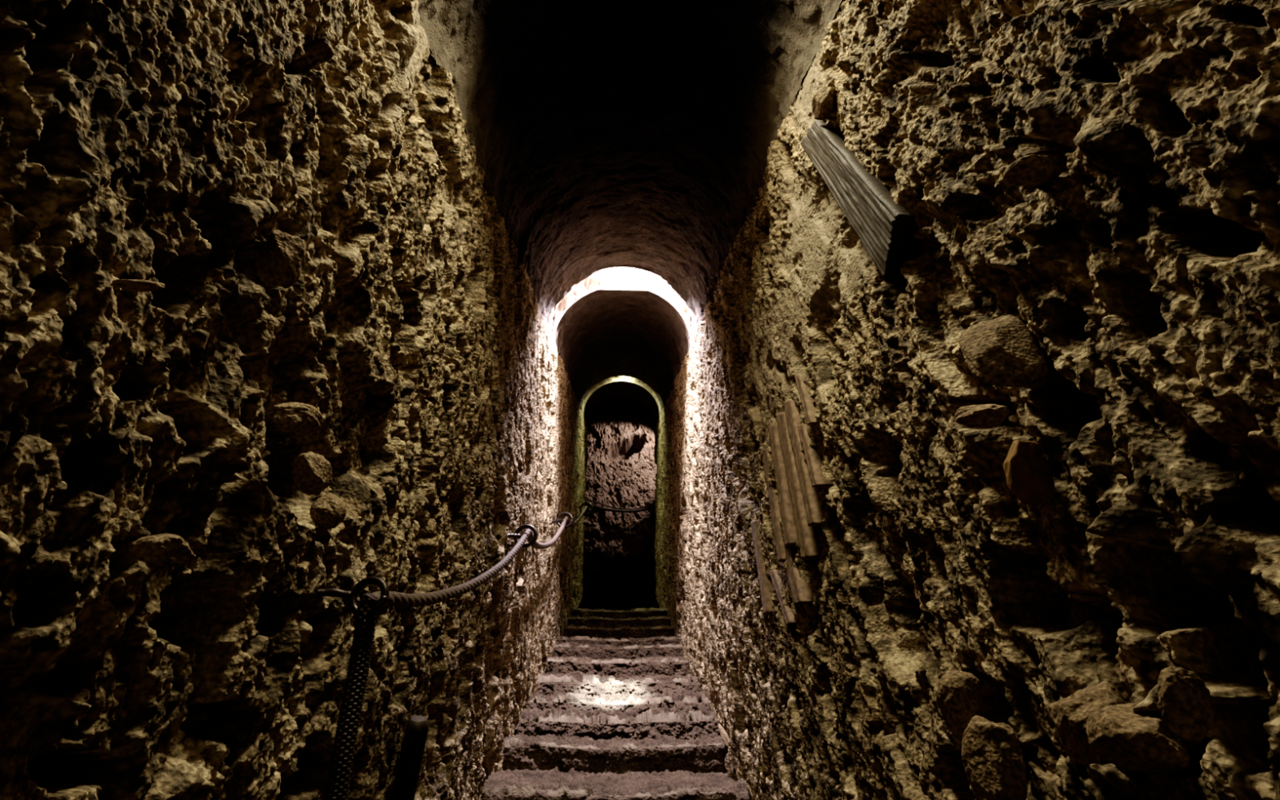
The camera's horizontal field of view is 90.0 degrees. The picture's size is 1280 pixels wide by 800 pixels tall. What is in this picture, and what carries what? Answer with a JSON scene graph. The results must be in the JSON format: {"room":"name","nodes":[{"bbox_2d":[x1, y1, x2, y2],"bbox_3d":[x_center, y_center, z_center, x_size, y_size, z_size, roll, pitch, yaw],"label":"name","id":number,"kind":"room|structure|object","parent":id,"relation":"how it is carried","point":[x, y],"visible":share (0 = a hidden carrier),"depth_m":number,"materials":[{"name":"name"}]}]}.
{"room":"underground passage","nodes":[
{"label":"underground passage","id":0,"kind":"room"},
{"bbox_2d":[0,0,588,799],"bbox_3d":[-0.570,0.543,3.236,0.170,4.203,8.600,1,-24,-2],"label":"wall","id":1,"kind":"structure","parent":0,"point":[166,142],"depth_m":0.73,"materials":[{"name":"brown stone"}]},
{"bbox_2d":[109,279,164,291],"bbox_3d":[-0.404,-0.093,0.514,0.036,0.014,0.024,1,-24,-2],"label":"stone","id":2,"kind":"object","parent":1,"relation":"in","point":[135,285],"visible":1,"depth_m":0.51,"materials":[{"name":"brown stone"}]},
{"bbox_2d":[128,533,195,566],"bbox_3d":[-0.409,0.129,0.548,0.048,0.028,0.039,1,-24,-2],"label":"stone","id":3,"kind":"object","parent":1,"relation":"in","point":[166,549],"visible":1,"depth_m":0.54,"materials":[{"name":"brown stone"}]},
{"bbox_2d":[257,229,306,288],"bbox_3d":[-0.417,-0.166,0.750,0.046,0.075,0.035,1,-24,-2],"label":"stone","id":4,"kind":"object","parent":1,"relation":"in","point":[282,260],"visible":1,"depth_m":0.74,"materials":[{"name":"brown stone"}]},
{"bbox_2d":[271,401,323,434],"bbox_3d":[-0.422,0.021,0.789,0.048,0.040,0.058,1,-24,-2],"label":"stone","id":5,"kind":"object","parent":1,"relation":"in","point":[292,417],"visible":1,"depth_m":0.77,"materials":[{"name":"brown stone"}]},
{"bbox_2d":[291,451,332,494],"bbox_3d":[-0.435,0.098,0.845,0.044,0.054,0.062,1,-24,-2],"label":"stone","id":6,"kind":"object","parent":1,"relation":"in","point":[311,473],"visible":1,"depth_m":0.83,"materials":[{"name":"brown stone"}]},
{"bbox_2d":[309,493,346,529],"bbox_3d":[-0.435,0.155,0.893,0.043,0.053,0.044,-11,-26,24],"label":"stone","id":7,"kind":"object","parent":1,"relation":"in","point":[328,511],"visible":1,"depth_m":0.88,"materials":[{"name":"brown stone"}]},
{"bbox_2d":[315,576,389,616],"bbox_3d":[-0.407,0.278,0.904,0.101,0.058,0.026,4,-24,-9],"label":"bolt","id":8,"kind":"object","parent":1,"relation":"attached to","point":[352,596],"visible":1,"depth_m":0.90,"materials":[{"name":"metal"}]},
{"bbox_2d":[391,715,429,799],"bbox_3d":[-0.425,0.665,1.181,0.041,0.151,0.084,14,-27,-29],"label":"wooden stake","id":9,"kind":"object","parent":1,"relation":"attached to","point":[416,731],"visible":1,"depth_m":1.17,"materials":[{"name":"black wood"}]},
{"bbox_2d":[324,506,587,799],"bbox_3d":[-0.469,0.829,3.640,0.045,1.834,5.487,1,-24,-2],"label":"rope","id":10,"kind":"object","parent":1,"relation":"attached to","point":[343,751],"visible":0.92,"depth_m":0.88,"materials":[{"name":"grey fabric"}]},
{"bbox_2d":[496,524,537,547],"bbox_3d":[-0.472,0.488,2.355,0.080,0.090,0.199,-16,-28,32],"label":"bolt","id":11,"kind":"object","parent":1,"relation":"attached to","point":[516,535],"visible":0.9,"depth_m":2.39,"materials":[{"name":"metal"}]},
{"bbox_2d":[551,511,573,528],"bbox_3d":[-0.538,0.738,3.992,0.108,0.167,0.401,-6,-24,14],"label":"bolt","id":12,"kind":"object","parent":1,"relation":"attached to","point":[557,520],"visible":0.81,"depth_m":4.15,"materials":[{"name":"metal"}]},
{"bbox_2d":[577,502,593,515],"bbox_3d":[-0.557,1.108,6.516,0.168,0.142,0.042,-1,-24,3],"label":"bolt","id":13,"kind":"object","parent":1,"relation":"attached to","point":[584,503],"visible":0.88,"depth_m":6.51,"materials":[{"name":"metal"}]},
{"bbox_2d":[417,0,489,67],"bbox_3d":[-0.368,-0.959,1.299,0.193,0.472,0.480,1,-24,-2],"label":"ceiling","id":14,"kind":"structure","parent":0,"point":[442,20],"depth_m":1.46,"materials":[{"name":"brown stone"}]},
{"bbox_2d":[577,407,659,610],"bbox_3d":[-0.266,1.625,8.581,1.901,3.050,0.628,1,-24,-2],"label":"wall","id":15,"kind":"structure","parent":0,"point":[619,571],"depth_m":8.35,"materials":[{"name":"brown stone"}]},
{"bbox_2d":[546,265,696,344],"bbox_3d":[-0.102,-1.012,4.043,0.930,1.513,0.426,1,-24,-2],"label":"wall","id":16,"kind":"structure","parent":0,"point":[615,277],"depth_m":4.06,"materials":[{"name":"stone"}]},
{"bbox_2d":[582,374,661,416],"bbox_3d":[-0.197,-0.413,7.088,0.922,1.305,0.346,1,-24,-2],"label":"wall","id":17,"kind":"structure","parent":0,"point":[615,378],"depth_m":7.12,"materials":[{"name":"stone"}]},
{"bbox_2d":[583,381,659,426],"bbox_3d":[-0.216,0.055,7.595,0.896,0.680,1.020,1,-24,-2],"label":"ceiling","id":18,"kind":"structure","parent":0,"point":[626,388],"depth_m":7.59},
{"bbox_2d":[553,288,690,411],"bbox_3d":[-0.146,-0.310,5.388,0.908,1.111,2.762,1,-24,-2],"label":"ceiling","id":19,"kind":"structure","parent":0,"point":[639,334],"depth_m":4.94,"materials":[{"name":"paint"}]},
{"bbox_2d":[446,0,803,326],"bbox_3d":[-0.068,-0.772,2.619,0.903,0.942,2.070,1,-24,-2],"label":"ceiling","id":20,"kind":"structure","parent":0,"point":[637,134],"depth_m":2.16,"materials":[{"name":"brown stone"}]},
{"bbox_2d":[759,0,841,79],"bbox_3d":[0.313,-0.950,1.319,0.184,0.472,0.480,1,-24,-2],"label":"wall","id":21,"kind":"structure","parent":0,"point":[805,22],"depth_m":1.47,"materials":[{"name":"brown stone"}]},
{"bbox_2d":[653,0,1279,799],"bbox_3d":[0.348,0.555,3.262,0.195,4.203,8.600,1,-24,-2],"label":"wall","id":22,"kind":"structure","parent":0,"point":[1144,275],"depth_m":0.72,"materials":[{"name":"brown stone"}]},
{"bbox_2d":[717,723,731,746],"bbox_3d":[0.307,1.226,2.346,0.025,0.062,0.247,1,-24,-2],"label":"stone","id":23,"kind":"object","parent":22,"relation":"in","point":[723,734],"visible":1,"depth_m":2.30,"materials":[{"name":"beige stone"}]},
{"bbox_2d":[750,520,774,614],"bbox_3d":[0.359,0.471,1.845,0.042,0.288,0.207,-1,-24,2],"label":"wooden lath","id":24,"kind":"object","parent":22,"relation":"in","point":[766,587],"visible":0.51,"depth_m":1.80,"materials":[{"name":"brown wood"}]},
{"bbox_2d":[761,448,786,562],"bbox_3d":[0.366,0.266,1.701,0.042,0.343,0.179,-1,-24,2],"label":"wooden lath","id":25,"kind":"object","parent":22,"relation":"in","point":[773,497],"visible":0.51,"depth_m":1.66,"materials":[{"name":"brown wood"}]},
{"bbox_2d":[767,423,797,546],"bbox_3d":[0.369,0.203,1.631,0.042,0.358,0.168,-1,-24,3],"label":"wooden lath","id":26,"kind":"object","parent":22,"relation":"in","point":[789,531],"visible":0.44,"depth_m":1.59,"materials":[{"name":"brown wood"}]},
{"bbox_2d":[768,569,799,624],"bbox_3d":[0.365,0.490,1.607,0.040,0.151,0.232,-1,-24,2],"label":"wooden lath","id":27,"kind":"object","parent":22,"relation":"in","point":[787,611],"visible":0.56,"depth_m":1.58,"materials":[{"name":"brown wood"}]},
{"bbox_2d":[775,412,821,559],"bbox_3d":[0.372,0.182,1.513,0.042,0.411,0.213,-1,-24,2],"label":"wooden lath","id":28,"kind":"object","parent":22,"relation":"in","point":[807,536],"visible":0.54,"depth_m":1.45,"materials":[{"name":"brown wood"}]},
{"bbox_2d":[782,546,813,604],"bbox_3d":[0.369,0.405,1.504,0.043,0.154,0.205,-1,-24,3],"label":"wooden lath","id":29,"kind":"object","parent":22,"relation":"in","point":[802,591],"visible":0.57,"depth_m":1.44,"materials":[{"name":"brown wood"}]},
{"bbox_2d":[782,400,823,526],"bbox_3d":[0.374,0.128,1.455,0.041,0.353,0.195,-1,-24,3],"label":"wooden lath","id":30,"kind":"object","parent":22,"relation":"in","point":[811,499],"visible":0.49,"depth_m":1.41,"materials":[{"name":"brown wood"}]},
{"bbox_2d":[794,374,818,424],"bbox_3d":[0.377,-0.005,1.419,0.041,0.166,0.126,-2,-24,4],"label":"wooden lath","id":31,"kind":"object","parent":22,"relation":"in","point":[809,408],"visible":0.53,"depth_m":1.39,"materials":[{"name":"brown wood"}]},
{"bbox_2d":[797,423,833,487],"bbox_3d":[0.377,0.115,1.381,0.041,0.180,0.138,-2,-24,4],"label":"wooden lath","id":32,"kind":"object","parent":22,"relation":"in","point":[814,463],"visible":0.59,"depth_m":1.34,"materials":[{"name":"brown wood"}]},
{"bbox_2d":[811,86,835,119],"bbox_3d":[0.370,-0.596,1.284,0.048,0.051,0.070,1,-24,-2],"label":"stone","id":33,"kind":"object","parent":22,"relation":"in","point":[823,104],"visible":0.99,"depth_m":1.27,"materials":[{"name":"brown stone"}]},
{"bbox_2d":[800,120,911,281],"bbox_3d":[0.382,-0.402,1.182,0.039,0.547,0.358,1,-24,-2],"label":"split timber","id":34,"kind":"object","parent":22,"relation":"in","point":[882,225],"visible":0.98,"depth_m":1.07,"materials":[{"name":"wood"}]},
{"bbox_2d":[936,669,982,739],"bbox_3d":[0.365,0.345,0.724,0.049,0.073,0.049,1,-24,-2],"label":"stone","id":35,"kind":"object","parent":22,"relation":"in","point":[959,695],"visible":0.82,"depth_m":0.71,"materials":[{"name":"brown stone"}]},
{"bbox_2d":[955,404,1009,427],"bbox_3d":[0.380,0.018,0.711,0.045,0.032,0.054,1,-24,-2],"label":"stone","id":36,"kind":"object","parent":22,"relation":"in","point":[984,415],"visible":1,"depth_m":0.69,"materials":[{"name":"brown stone"}]},
{"bbox_2d":[961,715,1027,799],"bbox_3d":[0.366,0.375,0.666,0.050,0.084,0.071,1,-24,-2],"label":"stone","id":37,"kind":"object","parent":22,"relation":"in","point":[993,760],"visible":1,"depth_m":0.65,"materials":[{"name":"brown stone"}]},
{"bbox_2d":[957,314,1048,389],"bbox_3d":[0.381,-0.052,0.672,0.073,0.100,0.048,1,-24,-2],"label":"stone","id":38,"kind":"object","parent":22,"relation":"in","point":[1001,351],"visible":1,"depth_m":0.66,"materials":[{"name":"brown stone"}]},
{"bbox_2d":[1003,440,1055,504],"bbox_3d":[0.389,0.072,0.643,0.038,0.064,0.029,1,-24,-2],"label":"stone","id":39,"kind":"object","parent":22,"relation":"in","point":[1027,469],"depth_m":0.64,"materials":[{"name":"brown stone"}]},
{"bbox_2d":[1001,155,1062,186],"bbox_3d":[0.384,-0.225,0.627,0.049,0.029,0.038,1,-24,-2],"label":"stone","id":40,"kind":"object","parent":22,"relation":"in","point":[1031,171],"visible":1,"depth_m":0.61,"materials":[{"name":"brown stone"}]},
{"bbox_2d":[1046,680,1124,765],"bbox_3d":[0.374,0.266,0.527,0.051,0.062,0.070,1,-24,-2],"label":"stone","id":41,"kind":"object","parent":22,"relation":"in","point":[1069,715],"visible":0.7,"depth_m":0.52,"materials":[{"name":"brown stone"}]},
{"bbox_2d":[1085,702,1189,772],"bbox_3d":[0.369,0.252,0.478,0.056,0.047,0.061,1,-24,-2],"label":"stone","id":42,"kind":"object","parent":22,"relation":"in","point":[1125,738],"visible":0.98,"depth_m":0.46,"materials":[{"name":"brown stone"}]},
{"bbox_2d":[1156,666,1214,744],"bbox_3d":[0.366,0.205,0.430,0.037,0.047,0.018,1,-24,-2],"label":"stone","id":43,"kind":"object","parent":22,"relation":"in","point":[1184,704],"visible":1,"depth_m":0.42,"materials":[{"name":"brown stone"}]},
{"bbox_3d":[-0.227,2.393,6.874,2.100,0.016,2.177,1,-24,-2],"label":"floor","id":44,"kind":"structure","parent":0,"visible":0},
{"bbox_2d":[570,606,667,618],"bbox_3d":[-0.190,2.008,5.772,0.880,0.248,0.612,1,-24,-2],"label":"stone step","id":45,"kind":"structure","parent":44,"relation":"on","point":[643,612],"depth_m":5.58,"materials":[{"name":"brown stone"}]},
{"bbox_3d":[0.723,1.400,8.062,0.099,3.050,0.850,1,-24,-2],"label":"wall","id":46,"kind":"structure","parent":0,"visible":0},
{"bbox_2d":[584,497,655,510],"bbox_3d":[-0.246,1.268,8.326,1.850,0.334,0.032,1,-24,-2],"label":"rope","id":47,"kind":"object","parent":46,"relation":"attached to","point":[586,499],"visible":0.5,"depth_m":8.27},
{"bbox_3d":[-0.115,1.965,3.151,0.900,1.827,9.550,1,-24,-2],"label":"floor","id":48,"kind":"structure","parent":0,"visible":0},
{"bbox_2d":[502,733,728,773],"bbox_3d":[-0.091,1.448,2.563,0.880,0.217,0.480,1,-24,-2],"label":"stone step","id":49,"kind":"structure","parent":48,"relation":"on","point":[706,753],"depth_m":2.41,"materials":[{"name":"stone"}]},
{"bbox_2d":[481,766,750,799],"bbox_3d":[-0.081,1.419,2.210,0.880,0.243,0.587,1,-24,-2],"label":"stone step","id":50,"kind":"structure","parent":48,"relation":"on","point":[553,784],"depth_m":2.08,"materials":[{"name":"brown stone"}]},
{"bbox_2d":[513,704,721,741],"bbox_3d":[-0.097,1.444,2.762,0.880,0.230,0.628,1,-24,-2],"label":"stone step","id":51,"kind":"structure","parent":48,"relation":"on","point":[655,722],"depth_m":2.69,"materials":[{"name":"stone"}]},
{"bbox_2d":[536,671,698,697],"bbox_3d":[-0.117,1.582,3.385,0.880,0.262,0.913,1,-24,-2],"label":"stone step","id":52,"kind":"structure","parent":48,"relation":"on","point":[588,684],"depth_m":3.29,"materials":[{"name":"stone"}]},
{"bbox_2d":[526,689,708,716],"bbox_3d":[-0.105,1.504,3.029,0.881,0.245,0.771,1,-24,-2],"label":"stone step","id":53,"kind":"structure","parent":48,"relation":"on","point":[688,700],"depth_m":2.97,"materials":[{"name":"grey stone"}]},
{"bbox_2d":[546,654,689,678],"bbox_3d":[-0.134,1.697,3.929,0.880,0.249,0.593,1,-24,-2],"label":"stone step","id":54,"kind":"structure","parent":48,"relation":"on","point":[669,665],"depth_m":3.74,"materials":[{"name":"stone"}]},
{"bbox_2d":[554,641,683,659],"bbox_3d":[-0.143,1.715,4.253,0.880,0.201,0.433,1,-24,-2],"label":"stone step","id":55,"kind":"structure","parent":48,"relation":"on","point":[595,651],"depth_m":4.13,"materials":[{"name":"brown stone"}]},
{"bbox_2d":[563,624,674,639],"bbox_3d":[-0.166,1.875,4.958,0.880,0.245,0.612,1,-24,-2],"label":"stone step","id":56,"kind":"structure","parent":48,"relation":"on","point":[627,632],"depth_m":4.78,"materials":[{"name":"brown stone"}]},
{"bbox_2d":[567,615,671,627],"bbox_3d":[-0.178,1.939,5.362,0.880,0.249,0.620,1,-24,-2],"label":"stone step","id":57,"kind":"structure","parent":48,"relation":"on","point":[596,621],"depth_m":5.17,"materials":[{"name":"brown stone"}]},
{"bbox_2d":[556,635,681,646],"bbox_3d":[-0.153,1.807,4.553,0.880,0.246,0.610,1,-24,-2],"label":"stone step","id":58,"kind":"structure","parent":48,"relation":"on","point":[663,640],"depth_m":4.37,"materials":[{"name":"brown stone"}]}
]}

